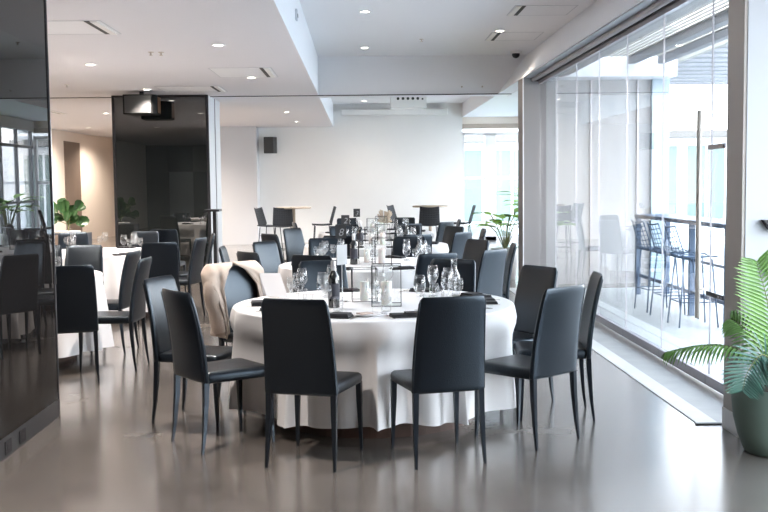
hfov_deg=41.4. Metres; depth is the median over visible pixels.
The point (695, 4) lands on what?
trim
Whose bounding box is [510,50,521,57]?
security camera
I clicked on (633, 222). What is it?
bar stool
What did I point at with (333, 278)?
wine bottle
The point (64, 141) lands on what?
door frame
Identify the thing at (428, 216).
bar stool
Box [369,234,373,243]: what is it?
candle
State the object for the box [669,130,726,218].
building
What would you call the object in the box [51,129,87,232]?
wall
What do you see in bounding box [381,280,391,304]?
candle
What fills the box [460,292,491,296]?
folded napkin
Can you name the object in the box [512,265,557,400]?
dining chair
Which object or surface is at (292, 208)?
table
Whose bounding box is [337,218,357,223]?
dining chair
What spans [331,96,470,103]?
ceiling
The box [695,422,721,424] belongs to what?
trim
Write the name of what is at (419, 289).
folded napkin
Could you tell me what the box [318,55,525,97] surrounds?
ceiling beam
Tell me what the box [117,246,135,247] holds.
folded napkin
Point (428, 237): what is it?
dining chair
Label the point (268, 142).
grille
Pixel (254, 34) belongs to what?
ceiling
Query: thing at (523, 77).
trim
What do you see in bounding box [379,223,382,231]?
candle
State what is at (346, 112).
projection screen
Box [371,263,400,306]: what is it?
candle lantern
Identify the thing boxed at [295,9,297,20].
wall sensor
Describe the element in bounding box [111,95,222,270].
column
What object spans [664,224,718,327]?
bar stool
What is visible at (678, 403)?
trim
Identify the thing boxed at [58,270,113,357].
tablecloth
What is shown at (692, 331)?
floor
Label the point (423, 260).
dining chair
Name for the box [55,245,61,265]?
dining chair
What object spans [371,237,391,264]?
candle lantern
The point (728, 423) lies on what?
baseboard
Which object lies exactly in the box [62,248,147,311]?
tablecloth
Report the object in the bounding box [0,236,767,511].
floor
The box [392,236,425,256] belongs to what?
dining chair
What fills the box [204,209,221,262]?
bar table
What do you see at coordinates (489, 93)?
trim
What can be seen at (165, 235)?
dining chair
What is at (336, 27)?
ceiling
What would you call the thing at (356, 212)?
table number
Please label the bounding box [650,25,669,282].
trim
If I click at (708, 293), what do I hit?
lock
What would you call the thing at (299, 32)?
ceiling beam
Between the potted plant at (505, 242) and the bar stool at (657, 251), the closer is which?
the bar stool at (657, 251)
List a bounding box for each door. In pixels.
[65,142,81,231]
[539,0,723,393]
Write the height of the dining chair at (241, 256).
0.943 m
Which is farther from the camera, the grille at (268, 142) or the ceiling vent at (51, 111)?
the grille at (268, 142)
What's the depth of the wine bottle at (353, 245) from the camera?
10.01 m
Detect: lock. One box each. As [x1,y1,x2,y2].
[706,291,724,300]
[707,143,726,149]
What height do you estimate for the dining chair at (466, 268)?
0.943 m
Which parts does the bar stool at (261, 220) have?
backrest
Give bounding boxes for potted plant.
[467,208,517,279]
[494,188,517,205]
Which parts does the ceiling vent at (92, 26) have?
blade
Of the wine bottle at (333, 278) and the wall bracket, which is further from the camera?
the wine bottle at (333, 278)
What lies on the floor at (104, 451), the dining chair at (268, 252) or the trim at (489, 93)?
the dining chair at (268, 252)
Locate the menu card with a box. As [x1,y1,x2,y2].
[259,273,287,296]
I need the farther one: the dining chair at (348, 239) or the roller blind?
the roller blind
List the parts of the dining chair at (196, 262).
seat, backrest, leg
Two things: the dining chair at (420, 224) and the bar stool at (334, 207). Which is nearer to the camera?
the dining chair at (420, 224)
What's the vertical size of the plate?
0.018 m
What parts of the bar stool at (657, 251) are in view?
leg, backrest, leg, seat, leg, leg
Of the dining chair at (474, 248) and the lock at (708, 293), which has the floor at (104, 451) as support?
the dining chair at (474, 248)
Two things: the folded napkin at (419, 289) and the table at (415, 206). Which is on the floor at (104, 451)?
the table at (415, 206)
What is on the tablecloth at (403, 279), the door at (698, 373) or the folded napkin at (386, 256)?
the folded napkin at (386, 256)
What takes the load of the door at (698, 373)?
on the trim at (709, 401)
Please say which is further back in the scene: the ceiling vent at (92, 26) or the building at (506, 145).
the building at (506, 145)
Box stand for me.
[336,244,347,301]
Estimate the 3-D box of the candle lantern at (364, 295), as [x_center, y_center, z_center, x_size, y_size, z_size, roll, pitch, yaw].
[-0.135,0.193,6.920,0.171,0.223,0.171,-1,4,-5]
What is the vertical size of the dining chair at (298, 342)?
0.943 m
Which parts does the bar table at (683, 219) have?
leg, leg, foot rail, cross rail, leg, leg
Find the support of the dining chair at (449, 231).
on the floor at (104, 451)
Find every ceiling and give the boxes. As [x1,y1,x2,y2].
[47,0,332,137]
[299,0,596,56]
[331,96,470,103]
[462,96,517,116]
[498,0,676,96]
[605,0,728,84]
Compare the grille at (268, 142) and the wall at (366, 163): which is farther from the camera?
the wall at (366, 163)
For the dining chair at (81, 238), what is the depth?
13.57 m
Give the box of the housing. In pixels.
[390,97,426,108]
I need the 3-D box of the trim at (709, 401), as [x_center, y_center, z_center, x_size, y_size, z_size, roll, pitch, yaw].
[2.300,0.847,10.645,0.540,0.138,8.400,-1,4,-1]
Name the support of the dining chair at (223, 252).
on the floor at (104, 451)
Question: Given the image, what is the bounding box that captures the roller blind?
[462,124,517,128]
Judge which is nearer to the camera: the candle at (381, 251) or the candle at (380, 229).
the candle at (381, 251)
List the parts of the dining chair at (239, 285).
leg, seat, backrest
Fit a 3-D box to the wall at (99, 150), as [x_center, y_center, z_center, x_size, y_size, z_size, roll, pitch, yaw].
[-8.423,-2.222,32.635,1.100,3.050,6.200,-1,4,-1]
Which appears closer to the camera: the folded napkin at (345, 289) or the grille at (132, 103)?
the folded napkin at (345, 289)
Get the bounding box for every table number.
[335,225,345,241]
[341,215,348,224]
[353,209,359,216]
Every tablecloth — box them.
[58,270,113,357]
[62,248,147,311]
[229,289,516,430]
[278,257,417,292]
[303,240,448,256]
[318,230,433,240]
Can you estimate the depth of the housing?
23.62 m
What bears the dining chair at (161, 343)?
on the floor at (104, 451)
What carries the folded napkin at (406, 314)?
on the tablecloth at (374, 347)
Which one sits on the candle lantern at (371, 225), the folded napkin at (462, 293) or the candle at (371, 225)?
the candle at (371, 225)
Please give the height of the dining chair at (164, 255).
0.943 m
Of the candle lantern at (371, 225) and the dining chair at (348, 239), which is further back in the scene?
the candle lantern at (371, 225)
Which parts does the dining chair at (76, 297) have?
backrest, leg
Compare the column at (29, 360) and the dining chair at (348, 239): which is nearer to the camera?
the column at (29, 360)
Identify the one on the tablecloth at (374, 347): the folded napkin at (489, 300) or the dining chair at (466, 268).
the folded napkin at (489, 300)
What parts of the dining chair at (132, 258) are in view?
seat, leg, backrest, leg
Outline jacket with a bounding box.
[201,260,265,338]
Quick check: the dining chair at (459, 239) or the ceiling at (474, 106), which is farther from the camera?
the ceiling at (474, 106)
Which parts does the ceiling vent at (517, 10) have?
blade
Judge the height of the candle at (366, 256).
0.136 m
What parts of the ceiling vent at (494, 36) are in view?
blade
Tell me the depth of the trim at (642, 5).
10.28 m
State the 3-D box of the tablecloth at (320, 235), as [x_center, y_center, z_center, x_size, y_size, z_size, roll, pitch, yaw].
[-0.163,-0.058,16.612,1.964,0.657,2.012,-1,4,-1]
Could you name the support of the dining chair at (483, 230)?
on the floor at (104, 451)
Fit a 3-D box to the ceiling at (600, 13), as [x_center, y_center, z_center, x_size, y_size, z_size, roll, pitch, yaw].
[3.300,-2.379,6.878,2.230,0.710,21.900,-1,4,-1]
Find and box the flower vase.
[377,210,391,230]
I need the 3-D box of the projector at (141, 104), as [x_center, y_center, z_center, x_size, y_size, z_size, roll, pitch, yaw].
[-3.857,-2.435,16.177,0.526,0.369,0.408,-1,4,-1]
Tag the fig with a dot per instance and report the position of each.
(68, 213)
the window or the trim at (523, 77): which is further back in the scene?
the window
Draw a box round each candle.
[360,281,368,300]
[364,249,369,262]
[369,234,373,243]
[370,224,373,231]
[378,248,384,262]
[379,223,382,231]
[380,233,384,244]
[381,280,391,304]
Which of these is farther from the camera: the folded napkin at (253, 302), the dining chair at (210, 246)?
the dining chair at (210, 246)
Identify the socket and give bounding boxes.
[5,438,11,454]
[19,427,25,443]
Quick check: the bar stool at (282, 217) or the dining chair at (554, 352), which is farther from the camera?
the bar stool at (282, 217)
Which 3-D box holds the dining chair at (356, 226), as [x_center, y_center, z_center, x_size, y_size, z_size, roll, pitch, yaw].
[-0.483,-0.023,15.500,0.425,0.943,0.563,1,4,16]
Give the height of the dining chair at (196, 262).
0.943 m
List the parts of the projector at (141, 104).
panel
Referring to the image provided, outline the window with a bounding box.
[462,124,517,239]
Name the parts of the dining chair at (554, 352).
leg, seat, leg, leg, backrest, leg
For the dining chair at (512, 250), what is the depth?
9.89 m
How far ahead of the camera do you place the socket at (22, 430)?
6.10 m
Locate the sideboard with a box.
[55,232,91,244]
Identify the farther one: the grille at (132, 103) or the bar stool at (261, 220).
the bar stool at (261, 220)
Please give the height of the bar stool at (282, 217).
1.097 m
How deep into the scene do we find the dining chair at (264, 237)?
12.46 m
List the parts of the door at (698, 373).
glass door panel, rail, rail, glass door panel, glass door panel, rail, glass door panel, rail, rail, rail, glass door panel, rail, rail, rail, door handle, glass door panel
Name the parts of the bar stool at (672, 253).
leg, backrest, leg, seat, leg, leg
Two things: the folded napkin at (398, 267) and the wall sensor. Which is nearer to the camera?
the folded napkin at (398, 267)
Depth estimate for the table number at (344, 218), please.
13.39 m
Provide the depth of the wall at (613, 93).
15.23 m
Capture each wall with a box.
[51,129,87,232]
[85,135,114,238]
[220,126,260,244]
[258,103,462,242]
[546,80,650,283]
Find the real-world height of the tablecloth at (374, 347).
0.657 m
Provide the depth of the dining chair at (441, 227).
15.72 m
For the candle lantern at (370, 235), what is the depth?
13.42 m
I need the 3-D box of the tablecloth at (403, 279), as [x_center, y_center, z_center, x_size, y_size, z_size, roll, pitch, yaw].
[-0.109,0.401,10.200,1.900,0.657,2.035,-1,4,-1]
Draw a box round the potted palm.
[661,250,767,457]
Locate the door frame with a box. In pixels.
[64,141,80,229]
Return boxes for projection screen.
[341,109,447,115]
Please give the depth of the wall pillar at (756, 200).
5.98 m
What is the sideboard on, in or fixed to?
on the floor at (104, 451)
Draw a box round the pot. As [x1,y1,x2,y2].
[731,377,767,457]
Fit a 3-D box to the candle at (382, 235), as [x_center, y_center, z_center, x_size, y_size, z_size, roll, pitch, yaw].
[-0.017,-0.229,13.170,0.068,0.162,0.068,-1,4,-1]
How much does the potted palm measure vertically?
1.161 m
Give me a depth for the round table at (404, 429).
6.22 m
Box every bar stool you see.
[254,207,284,260]
[273,207,292,233]
[312,206,336,237]
[386,205,396,225]
[419,206,439,233]
[454,205,475,231]
[631,220,680,312]
[647,222,698,318]
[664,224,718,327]
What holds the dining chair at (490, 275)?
on the floor at (104, 451)
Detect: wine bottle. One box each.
[328,261,339,307]
[350,234,357,264]
[358,222,363,244]
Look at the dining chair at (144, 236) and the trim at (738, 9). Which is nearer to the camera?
the trim at (738, 9)
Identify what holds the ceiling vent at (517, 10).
in the ceiling at (336, 27)
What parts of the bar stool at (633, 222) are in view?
leg, backrest, leg, seat, leg, leg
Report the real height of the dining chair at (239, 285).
0.943 m
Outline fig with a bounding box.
[54,198,88,232]
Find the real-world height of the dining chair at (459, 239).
0.943 m
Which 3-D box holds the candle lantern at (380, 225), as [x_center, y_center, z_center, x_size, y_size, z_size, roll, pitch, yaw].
[-0.046,-0.514,16.459,0.194,0.266,0.194,-1,4,1]
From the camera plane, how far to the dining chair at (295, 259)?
8.76 m
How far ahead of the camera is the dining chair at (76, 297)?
7.91 m
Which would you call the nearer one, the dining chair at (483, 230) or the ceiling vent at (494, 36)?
the dining chair at (483, 230)
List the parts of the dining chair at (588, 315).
leg, seat, leg, leg, backrest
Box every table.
[59,355,75,362]
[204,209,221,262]
[274,417,473,437]
[276,207,310,260]
[413,205,447,230]
[635,214,725,328]
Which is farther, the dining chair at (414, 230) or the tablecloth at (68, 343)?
the dining chair at (414, 230)
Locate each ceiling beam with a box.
[273,0,332,124]
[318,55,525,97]
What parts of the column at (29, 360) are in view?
edge trim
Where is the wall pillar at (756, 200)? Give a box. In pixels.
[743,0,767,377]
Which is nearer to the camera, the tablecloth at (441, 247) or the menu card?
the menu card
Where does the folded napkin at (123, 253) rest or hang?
on the tablecloth at (112, 265)
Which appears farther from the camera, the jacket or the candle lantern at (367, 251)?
the candle lantern at (367, 251)
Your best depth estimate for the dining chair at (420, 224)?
15.27 m
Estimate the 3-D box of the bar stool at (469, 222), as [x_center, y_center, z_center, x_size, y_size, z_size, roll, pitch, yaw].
[1.611,-0.488,20.553,0.507,1.097,0.425,0,4,10]
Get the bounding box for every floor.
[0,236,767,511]
[496,222,723,378]
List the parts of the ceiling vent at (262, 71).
blade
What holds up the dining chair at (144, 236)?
on the floor at (104, 451)
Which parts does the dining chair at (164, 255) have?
backrest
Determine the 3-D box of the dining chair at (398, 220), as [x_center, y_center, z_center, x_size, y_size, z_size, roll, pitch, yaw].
[0.303,-0.197,17.794,0.425,0.943,0.563,1,4,16]
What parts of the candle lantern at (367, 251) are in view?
glass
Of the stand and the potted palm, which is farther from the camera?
the stand
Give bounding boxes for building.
[462,129,517,225]
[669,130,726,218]
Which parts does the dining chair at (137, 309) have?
leg, seat, leg, backrest, leg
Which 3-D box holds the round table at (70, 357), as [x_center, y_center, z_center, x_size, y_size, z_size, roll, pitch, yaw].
[-3.503,0.561,9.183,1.830,0.745,1.830,-1,4,-1]
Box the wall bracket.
[761,220,767,229]
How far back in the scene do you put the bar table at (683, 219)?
11.80 m
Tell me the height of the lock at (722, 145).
0.036 m
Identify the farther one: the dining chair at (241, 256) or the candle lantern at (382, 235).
the candle lantern at (382, 235)
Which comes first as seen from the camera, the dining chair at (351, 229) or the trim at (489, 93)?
the dining chair at (351, 229)
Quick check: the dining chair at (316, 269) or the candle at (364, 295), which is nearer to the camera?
the candle at (364, 295)
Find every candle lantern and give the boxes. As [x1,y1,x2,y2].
[351,267,377,301]
[358,240,375,262]
[364,227,377,243]
[366,218,377,231]
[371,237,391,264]
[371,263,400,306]
[375,216,386,232]
[375,224,384,244]
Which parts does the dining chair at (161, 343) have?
leg, backrest, leg, seat, leg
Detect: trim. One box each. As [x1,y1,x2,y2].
[72,93,497,97]
[465,226,663,287]
[510,288,715,422]
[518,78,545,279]
[523,77,523,264]
[524,0,657,77]
[531,0,672,81]
[555,0,712,76]
[590,79,638,275]
[593,320,722,421]
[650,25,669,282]
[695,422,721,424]
[723,0,747,411]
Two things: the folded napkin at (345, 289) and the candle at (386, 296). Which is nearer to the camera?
the candle at (386, 296)
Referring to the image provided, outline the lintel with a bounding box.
[462,117,517,123]
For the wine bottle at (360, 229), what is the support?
on the tablecloth at (441, 247)
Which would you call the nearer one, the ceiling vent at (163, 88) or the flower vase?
the ceiling vent at (163, 88)
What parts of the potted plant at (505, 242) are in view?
pot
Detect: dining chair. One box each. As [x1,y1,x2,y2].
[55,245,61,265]
[56,265,99,382]
[58,232,88,248]
[64,245,103,284]
[79,256,151,371]
[107,250,140,353]
[130,231,158,247]
[138,242,179,323]
[142,275,245,427]
[150,229,185,291]
[161,288,274,454]
[179,233,214,276]
[179,237,206,315]
[218,266,257,395]
[219,246,229,343]
[236,251,262,267]
[252,240,280,272]
[261,233,283,263]
[261,298,362,472]
[283,228,304,262]
[291,255,331,292]
[299,260,347,291]
[308,238,341,257]
[323,235,351,255]
[329,226,355,238]
[336,224,358,238]
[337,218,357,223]
[390,295,486,469]
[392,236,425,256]
[393,217,414,227]
[394,225,420,236]
[399,223,421,233]
[403,234,431,253]
[414,253,457,286]
[427,259,475,291]
[435,221,453,241]
[442,226,463,252]
[450,231,472,258]
[462,239,489,278]
[475,284,585,450]
[476,248,507,296]
[479,228,485,239]
[502,243,516,299]
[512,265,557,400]
[514,271,603,420]
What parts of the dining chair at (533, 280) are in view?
seat, backrest, leg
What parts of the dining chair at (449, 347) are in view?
leg, leg, seat, backrest, leg, leg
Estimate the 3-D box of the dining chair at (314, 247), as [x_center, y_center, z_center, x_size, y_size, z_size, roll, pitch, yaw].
[-0.582,0.282,11.249,0.425,0.943,0.563,-2,4,-19]
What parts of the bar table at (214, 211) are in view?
post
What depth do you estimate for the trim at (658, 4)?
10.13 m
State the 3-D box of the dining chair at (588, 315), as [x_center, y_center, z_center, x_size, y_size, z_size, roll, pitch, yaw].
[1.157,0.586,6.745,0.563,0.943,0.425,0,4,3]
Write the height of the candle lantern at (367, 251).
0.223 m
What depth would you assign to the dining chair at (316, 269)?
8.06 m
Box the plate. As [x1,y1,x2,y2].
[352,312,380,316]
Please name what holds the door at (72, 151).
in the wall at (58, 137)
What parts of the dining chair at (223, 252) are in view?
backrest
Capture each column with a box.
[0,0,59,461]
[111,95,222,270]
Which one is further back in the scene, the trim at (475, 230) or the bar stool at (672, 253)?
the trim at (475, 230)
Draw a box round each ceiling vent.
[47,20,120,34]
[50,110,66,113]
[156,86,227,91]
[208,67,277,77]
[484,32,543,40]
[506,5,577,15]
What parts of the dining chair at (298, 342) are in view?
leg, leg, backrest, seat, leg, leg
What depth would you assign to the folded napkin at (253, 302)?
6.67 m
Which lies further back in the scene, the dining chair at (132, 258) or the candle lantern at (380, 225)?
the candle lantern at (380, 225)
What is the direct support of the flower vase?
on the tablecloth at (320, 235)
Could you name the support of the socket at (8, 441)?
attached to the column at (29, 360)
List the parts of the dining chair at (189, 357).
leg, backrest, leg, seat, leg, leg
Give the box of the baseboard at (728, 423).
[722,407,738,436]
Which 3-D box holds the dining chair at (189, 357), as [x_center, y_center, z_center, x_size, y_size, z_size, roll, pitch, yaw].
[-1.002,0.656,6.101,0.563,0.943,0.425,-4,5,-37]
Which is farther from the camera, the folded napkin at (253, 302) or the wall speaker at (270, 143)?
the wall speaker at (270, 143)
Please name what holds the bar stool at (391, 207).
on the floor at (104, 451)
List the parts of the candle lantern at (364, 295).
glass, glass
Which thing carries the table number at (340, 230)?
on the tablecloth at (403, 279)
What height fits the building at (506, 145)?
7.000 m
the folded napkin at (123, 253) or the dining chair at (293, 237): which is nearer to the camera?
the folded napkin at (123, 253)
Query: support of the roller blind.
attached to the window
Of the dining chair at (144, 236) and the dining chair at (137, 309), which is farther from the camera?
the dining chair at (144, 236)
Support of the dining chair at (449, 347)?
on the floor at (104, 451)
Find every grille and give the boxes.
[124,95,150,112]
[264,138,272,151]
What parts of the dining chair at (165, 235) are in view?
backrest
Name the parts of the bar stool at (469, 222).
backrest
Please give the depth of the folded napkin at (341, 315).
6.03 m
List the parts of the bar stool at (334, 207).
seat, backrest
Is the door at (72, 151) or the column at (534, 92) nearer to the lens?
the column at (534, 92)
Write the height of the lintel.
0.210 m
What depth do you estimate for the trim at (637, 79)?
15.19 m
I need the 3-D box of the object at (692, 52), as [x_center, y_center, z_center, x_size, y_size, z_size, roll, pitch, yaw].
[5.380,-0.848,8.841,5.020,3.390,21.500,-1,4,-1]
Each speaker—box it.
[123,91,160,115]
[264,137,276,153]
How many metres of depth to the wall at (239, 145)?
26.26 m
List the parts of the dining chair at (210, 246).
seat, backrest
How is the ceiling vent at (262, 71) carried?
in the ceiling at (254, 34)
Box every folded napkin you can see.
[112,252,127,255]
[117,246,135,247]
[251,300,261,305]
[330,312,353,318]
[340,287,359,291]
[385,255,405,258]
[389,266,414,269]
[389,311,416,317]
[409,287,441,292]
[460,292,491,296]
[485,297,497,303]
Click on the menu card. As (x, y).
(272, 284)

